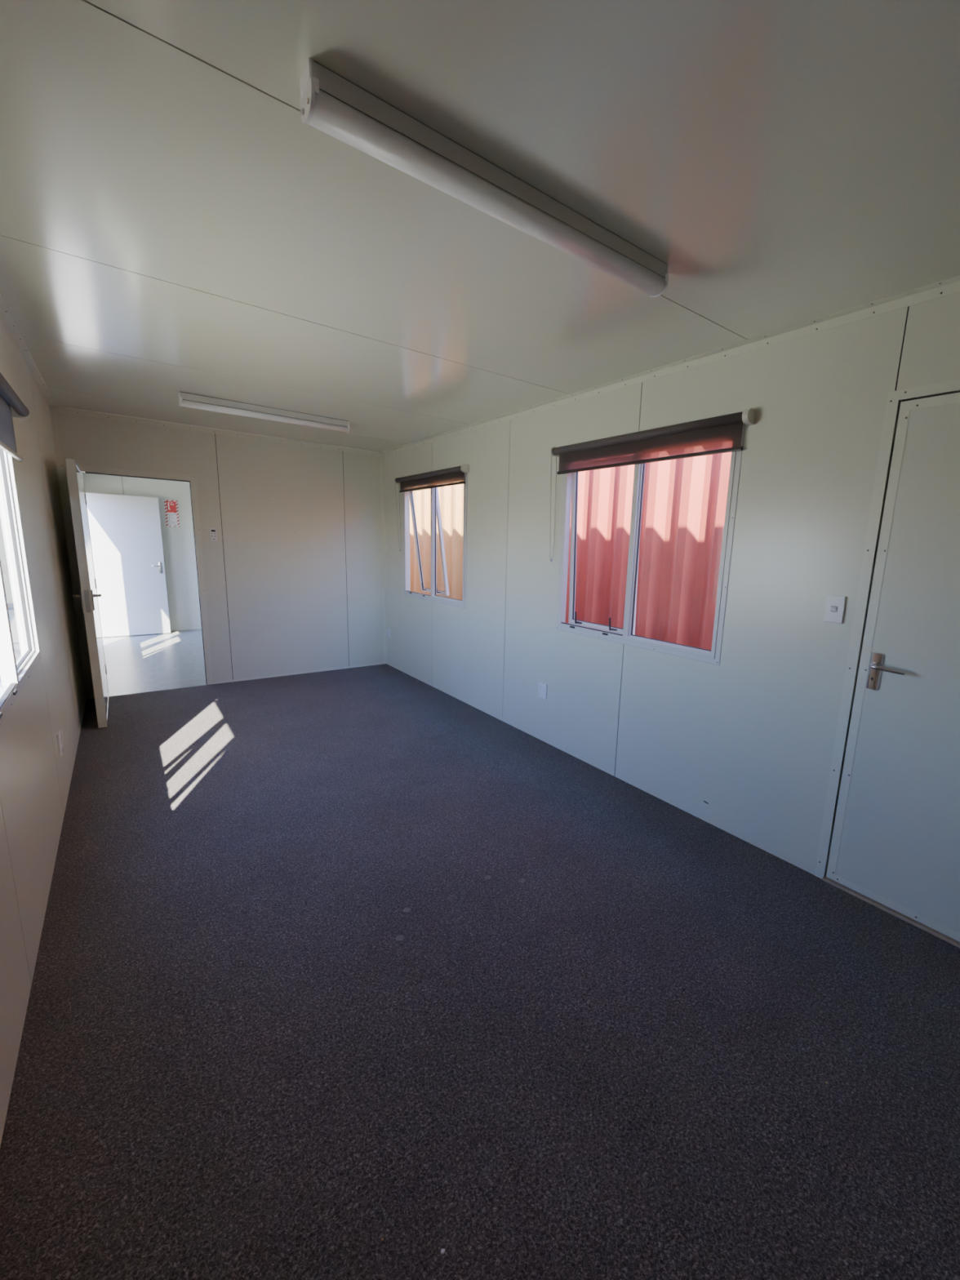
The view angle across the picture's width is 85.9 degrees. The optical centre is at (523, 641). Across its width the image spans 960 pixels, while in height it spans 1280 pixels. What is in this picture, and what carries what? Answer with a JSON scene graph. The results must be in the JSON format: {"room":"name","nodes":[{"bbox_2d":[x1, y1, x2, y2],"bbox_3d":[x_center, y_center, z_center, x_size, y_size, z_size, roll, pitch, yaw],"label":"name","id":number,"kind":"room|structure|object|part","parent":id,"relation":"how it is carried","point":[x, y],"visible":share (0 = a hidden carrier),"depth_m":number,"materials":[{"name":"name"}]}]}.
{"room":"portable office interior","nodes":[
{"label":"portable office interior","id":0,"kind":"room"},
{"bbox_2d":[0,320,86,1146],"bbox_3d":[-1.722,-0.062,1.619,0.058,2.500,6.847,-6,13,-37],"label":"wall","id":1,"kind":"structure","parent":0,"point":[35,780],"depth_m":2.32,"materials":[{"name":"paint"}]},
{"bbox_2d":[0,372,30,462],"bbox_3d":[-1.877,-0.641,1.849,0.073,0.666,1.492,-6,13,-37],"label":"roller blind","id":2,"kind":"object","parent":1,"relation":"attached to","point":[11,406],"visible":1,"depth_m":2.10,"materials":[{"name":"fabric"}]},
{"bbox_2d":[0,448,40,725],"bbox_3d":[-1.930,-0.378,1.797,0.142,1.174,1.279,-6,13,-37],"label":"window","id":3,"kind":"structure","parent":1,"relation":"in","point":[15,676],"depth_m":2.23,"materials":[{"name":"grey plastic"}]},
{"bbox_2d":[0,293,56,408],"bbox_3d":[-1.649,-1.288,1.433,0.045,0.020,6.759,-6,13,-37],"label":"trim","id":4,"kind":"structure","parent":1,"relation":"attached to","point":[6,319],"depth_m":2.78,"materials":[{"name":"paint"}]},
{"bbox_2d":[56,729,63,755],"bbox_3d":[-2.452,0.536,2.720,0.016,0.116,0.092,-6,13,-37],"label":"power socket","id":5,"kind":"object","parent":1,"relation":"attached to","point":[59,735],"visible":1,"depth_m":2.69,"materials":[{"name":"white plastic"}]},
{"bbox_2d":[82,471,201,631],"bbox_3d":[-4.864,-1.376,7.852,2.740,2.420,0.058,-6,13,-37],"label":"wall","id":6,"kind":"structure","parent":0,"point":[178,543],"depth_m":7.59,"materials":[{"name":"paint"}]},
{"bbox_2d":[164,499,179,527],"bbox_3d":[-5.132,-1.868,7.496,0.166,0.380,0.004,-6,13,-37],"label":"fire sign","id":7,"kind":"object","parent":6,"relation":"attached to","point":[171,510],"visible":1,"depth_m":7.49,"materials":[{"name":"red plastic"}]},
{"bbox_3d":[-5.128,-1.960,7.478,0.112,0.157,0.001,-6,13,-37],"label":"red panel","id":8,"kind":"part","parent":7,"relation":"part of","materials":[{"name":"red plastic"}]},
{"bbox_3d":[-5.134,-1.785,7.510,0.110,0.188,0.001,-6,13,-37],"label":"text panel","id":9,"kind":"part","parent":7,"relation":"part of","materials":[{"name":"white plastic"}]},
{"bbox_2d":[56,411,383,698],"bbox_3d":[-2.703,-0.790,5.110,2.744,2.420,0.059,-6,13,-37],"label":"wall","id":10,"kind":"structure","parent":0,"point":[293,569],"depth_m":5.20,"materials":[{"name":"paint"}]},
{"bbox_2d":[48,409,92,698],"bbox_3d":[-3.745,-0.656,4.257,0.036,2.359,0.036,-6,13,-37],"label":"trim","id":11,"kind":"structure","parent":10,"relation":"attached to","point":[52,414],"depth_m":4.25,"materials":[{"name":"paint"}]},
{"bbox_2d":[64,457,213,728],"bbox_3d":[-3.106,-0.432,4.249,0.903,1.967,0.994,-6,13,-37],"label":"door","id":12,"kind":"structure","parent":10,"relation":"in","point":[88,592],"depth_m":3.89,"materials":[{"name":"paint"}]},
{"bbox_3d":[-3.200,-0.330,3.682,0.051,0.024,0.122,-6,13,-37],"label":"handle lever","id":13,"kind":"part","parent":12,"relation":"part of","materials":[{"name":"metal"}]},
{"bbox_3d":[-3.151,-0.293,3.666,0.008,0.147,0.042,-6,13,-37],"label":"handle plate","id":14,"kind":"part","parent":12,"relation":"part of","materials":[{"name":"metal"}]},
{"bbox_3d":[-3.104,-0.298,3.701,0.008,0.147,0.042,-6,13,-37],"label":"handle plate","id":15,"kind":"part","parent":12,"relation":"part of","materials":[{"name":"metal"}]},
{"bbox_3d":[-3.113,-0.339,3.748,0.051,0.024,0.122,-6,13,-37],"label":"handle lever","id":16,"kind":"part","parent":12,"relation":"part of","materials":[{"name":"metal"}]},
{"bbox_2d":[209,528,217,541],"bbox_3d":[-2.924,-1.006,4.842,0.056,0.120,0.017,-6,13,-37],"label":"controller","id":17,"kind":"object","parent":10,"relation":"attached to","point":[213,534],"visible":1,"depth_m":4.84,"materials":[{"name":"white plastic"}]},
{"bbox_2d":[48,404,382,456],"bbox_3d":[-2.635,-1.951,4.856,2.736,0.040,0.035,-6,13,-37],"label":"trim","id":18,"kind":"structure","parent":10,"relation":"attached to","point":[53,408],"depth_m":4.66,"materials":[{"name":"paint"}]},
{"bbox_2d":[213,662,382,684],"bbox_3d":[-2.361,0.336,5.580,1.744,0.018,0.004,-6,13,-37],"label":"baseboard","id":19,"kind":"structure","parent":10,"relation":"attached to","point":[321,670],"depth_m":5.50,"materials":[{"name":"paint"}]},
{"bbox_2d":[379,456,387,664],"bbox_3d":[-1.605,-0.889,5.894,0.036,2.359,0.036,-6,13,-37],"label":"trim","id":20,"kind":"structure","parent":10,"relation":"attached to","point":[381,458],"depth_m":5.89,"materials":[{"name":"paint"}]},
{"bbox_2d":[0,629,959,1279],"bbox_3d":[-1.743,0.675,4.064,2.741,0.050,10.300,-6,13,-37],"label":"floor","id":21,"kind":"structure","parent":0,"point":[331,965],"depth_m":1.57,"materials":[{"name":"grey carpet"}]},
{"bbox_2d":[440,1248,444,1254],"bbox_3d":[-0.167,1.263,1.063,0.008,0.004,0.007,3,11,4],"label":"paper scrap","id":22,"kind":"object","parent":21,"relation":"on","point":[442,1251],"visible":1,"depth_m":1.06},
{"bbox_2d":[0,0,959,452],"bbox_3d":[-0.580,-1.473,2.236,2.856,0.120,6.876,-6,13,-37],"label":"ceiling","id":23,"kind":"structure","parent":0,"point":[172,221],"depth_m":1.42,"materials":[{"name":"paint"}]},
{"bbox_2d":[177,391,349,432],"bbox_3d":[-1.917,-1.723,3.901,1.174,0.088,0.080,-6,13,-37],"label":"ceiling light","id":24,"kind":"object","parent":23,"relation":"attached to","point":[185,399],"visible":1,"depth_m":3.83,"materials":[{"name":"white plastic"}]},
{"bbox_2d":[299,57,668,297],"bbox_3d":[0.007,-1.196,1.429,1.177,0.088,0.080,-6,13,-37],"label":"ceiling light","id":25,"kind":"object","parent":23,"relation":"attached to","point":[331,104],"visible":1,"depth_m":1.27,"materials":[{"name":"white plastic"}]},
{"bbox_2d":[384,291,959,875],"bbox_3d":[0.492,-0.304,3.313,0.058,2.500,6.847,-6,13,-37],"label":"wall","id":26,"kind":"structure","parent":0,"point":[743,745],"depth_m":2.61,"materials":[{"name":"paint"}]},
{"bbox_2d":[386,627,390,638],"bbox_3d":[-1.576,-0.099,5.986,0.016,0.116,0.092,-6,13,-37],"label":"power socket","id":27,"kind":"object","parent":26,"relation":"attached to","point":[388,628],"visible":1,"depth_m":5.97,"materials":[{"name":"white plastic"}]},
{"bbox_2d":[403,472,467,608],"bbox_3d":[-0.810,-0.982,5.029,0.218,1.174,1.279,-6,13,-37],"label":"window","id":28,"kind":"structure","parent":26,"relation":"in","point":[435,505],"depth_m":5.04,"materials":[{"name":"grey plastic"}]},
{"bbox_3d":[-0.976,-1.032,5.280,0.030,1.082,0.582,-15,19,-35],"label":"awning sash","id":29,"kind":"part","parent":28,"relation":"part of","materials":[{"name":"clear glass"}]},
{"bbox_2d":[394,464,469,551],"bbox_3d":[-0.915,-1.229,4.911,0.073,0.760,1.362,-6,13,-37],"label":"roller blind","id":30,"kind":"object","parent":28,"relation":"attached to","point":[455,475],"visible":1,"depth_m":4.78,"materials":[{"name":"fabric"}]},
{"bbox_3d":[-1.319,-1.331,5.409,0.041,0.706,0.060,-6,13,-37],"label":"control chain","id":31,"kind":"part","parent":30,"relation":"part of","materials":[{"name":"white plastic"}]},
{"bbox_2d":[433,487,462,602],"bbox_3d":[-0.684,-0.925,4.749,0.026,1.072,0.572,-6,13,-37],"label":"window pane","id":32,"kind":"object","parent":28,"relation":"attached to","point":[436,597],"depth_m":4.95,"materials":[{"name":"glass"}]},
{"bbox_2d":[537,681,546,699],"bbox_3d":[0.139,0.364,3.810,0.016,0.116,0.092,-6,13,-37],"label":"power socket","id":33,"kind":"object","parent":26,"relation":"attached to","point":[542,687],"visible":1,"depth_m":3.80,"materials":[{"name":"white plastic"}]},
{"bbox_2d":[555,424,745,665],"bbox_3d":[0.676,-0.562,3.062,0.116,1.174,1.279,-6,13,-37],"label":"window","id":34,"kind":"structure","parent":26,"relation":"in","point":[626,635],"depth_m":3.04,"materials":[{"name":"grey plastic"}]},
{"bbox_3d":[0.378,-0.162,3.533,0.024,0.085,0.052,-9,15,-37],"label":"latch handle","id":35,"kind":"part","parent":34,"relation":"part of","materials":[{"name":"black plastic"}]},
{"bbox_3d":[0.510,-0.608,3.314,0.030,1.082,0.582,-9,15,-37],"label":"awning sash","id":36,"kind":"part","parent":34,"relation":"part of","materials":[{"name":"clear glass"}]},
{"bbox_3d":[0.573,-0.109,3.285,0.024,0.085,0.052,-9,15,-37],"label":"latch handle","id":37,"kind":"part","parent":34,"relation":"part of","materials":[{"name":"black plastic"}]},
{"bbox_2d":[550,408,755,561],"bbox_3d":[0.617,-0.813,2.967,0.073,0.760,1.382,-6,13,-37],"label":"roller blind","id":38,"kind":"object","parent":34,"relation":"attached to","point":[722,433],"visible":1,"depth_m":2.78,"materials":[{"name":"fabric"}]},
{"bbox_3d":[0.197,-0.920,3.485,0.041,0.706,0.028,-6,13,-37],"label":"control chain","id":39,"kind":"part","parent":38,"relation":"part of","materials":[{"name":"white plastic"}]},
{"bbox_2d":[628,457,731,653],"bbox_3d":[0.842,-0.509,2.813,0.026,1.072,0.572,-6,13,-37],"label":"window pane","id":40,"kind":"object","parent":34,"relation":"attached to","point":[640,468],"depth_m":2.97,"materials":[{"name":"glass"}]},
{"bbox_2d":[380,275,959,456],"bbox_3d":[0.484,-1.512,3.066,0.045,0.037,6.759,-6,13,-37],"label":"trim","id":41,"kind":"structure","parent":26,"relation":"attached to","point":[950,286],"depth_m":2.40,"materials":[{"name":"paint"}]},
{"bbox_2d":[823,595,846,623],"bbox_3d":[1.324,-0.138,2.186,0.018,0.116,0.074,-6,13,-37],"label":"light switch","id":42,"kind":"object","parent":26,"relation":"attached to","point":[835,605],"visible":1,"depth_m":2.18,"materials":[{"name":"white plastic"}]},
{"bbox_2d":[814,378,959,948],"bbox_3d":[1.660,0.133,1.811,0.128,2.070,0.931,-6,13,-37],"label":"door","id":43,"kind":"structure","parent":26,"relation":"in","point":[895,848],"depth_m":2.00,"materials":[{"name":"paint"}]},
{"bbox_3d":[1.428,0.120,2.090,0.016,0.150,0.047,-6,13,-37],"label":"handle plate","id":44,"kind":"part","parent":43,"relation":"part of","materials":[{"name":"silver metal"}]},
{"bbox_3d":[1.438,0.108,2.031,0.048,0.026,0.126,-6,13,-37],"label":"handle lever","id":45,"kind":"part","parent":43,"relation":"part of","materials":[{"name":"silver metal"}]},
{"bbox_3d":[1.643,1.142,2.014,0.082,0.012,0.859,-6,13,-37],"label":"sill","id":46,"kind":"part","parent":43,"relation":"part of","materials":[{"name":"silver metal"}]},
{"bbox_3d":[-4.901,-0.925,5.653,0.058,2.500,3.569,-6,13,-37],"label":"wall","id":47,"kind":"structure","parent":0,"visible":0},
{"bbox_2d":[85,492,170,637],"bbox_3d":[-5.205,-0.984,6.768,0.822,1.985,0.915,-6,13,-37],"label":"door","id":48,"kind":"structure","parent":47,"relation":"in","point":[126,533],"depth_m":7.09,"materials":[{"name":"white metal"}]},
{"bbox_3d":[-5.173,-1.049,7.311,0.044,0.155,0.012,-6,13,-37],"label":"handle plate","id":49,"kind":"part","parent":48,"relation":"part of","materials":[{"name":"silver metal"}]},
{"label":"outside","id":50,"kind":"structure","parent":0,"visible":0},
{"bbox_3d":[-15.204,1.722,-1.930,54.000,0.200,75.000,-6,13,-37],"label":"ground","id":51,"kind":"structure","parent":50,"visible":0},
{"bbox_2d":[0,517,17,626],"bbox_3d":[-12.009,-1.987,8.896,8.200,3.320,4.300,-6,13,-37],"label":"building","id":52,"kind":"structure","parent":51,"relation":"on","point":[2,552],"depth_m":8.95,"materials":[{"name":"white"}]},
{"bbox_2d":[0,626,21,683],"bbox_3d":[-7.534,0.430,5.768,4.080,0.020,7.190,-6,13,-37],"label":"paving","id":53,"kind":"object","parent":51,"relation":"on","point":[14,629],"depth_m":7.80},
{"bbox_2d":[409,484,463,599],"bbox_3d":[-1.121,-1.136,8.298,2.478,2.595,6.060,-6,13,-37],"label":"shipping container","id":54,"kind":"object","parent":51,"relation":"on","point":[451,497],"visible":0.05,"depth_m":6.08,"materials":[{"name":"metal"}]},
{"bbox_2d":[565,452,731,649],"bbox_3d":[2.663,-0.110,3.495,2.478,2.595,6.060,-6,13,-37],"label":"shipping container","id":55,"kind":"object","parent":51,"relation":"on","point":[684,500],"visible":0.16,"depth_m":3.66,"materials":[{"name":"red metal"}]}
]}

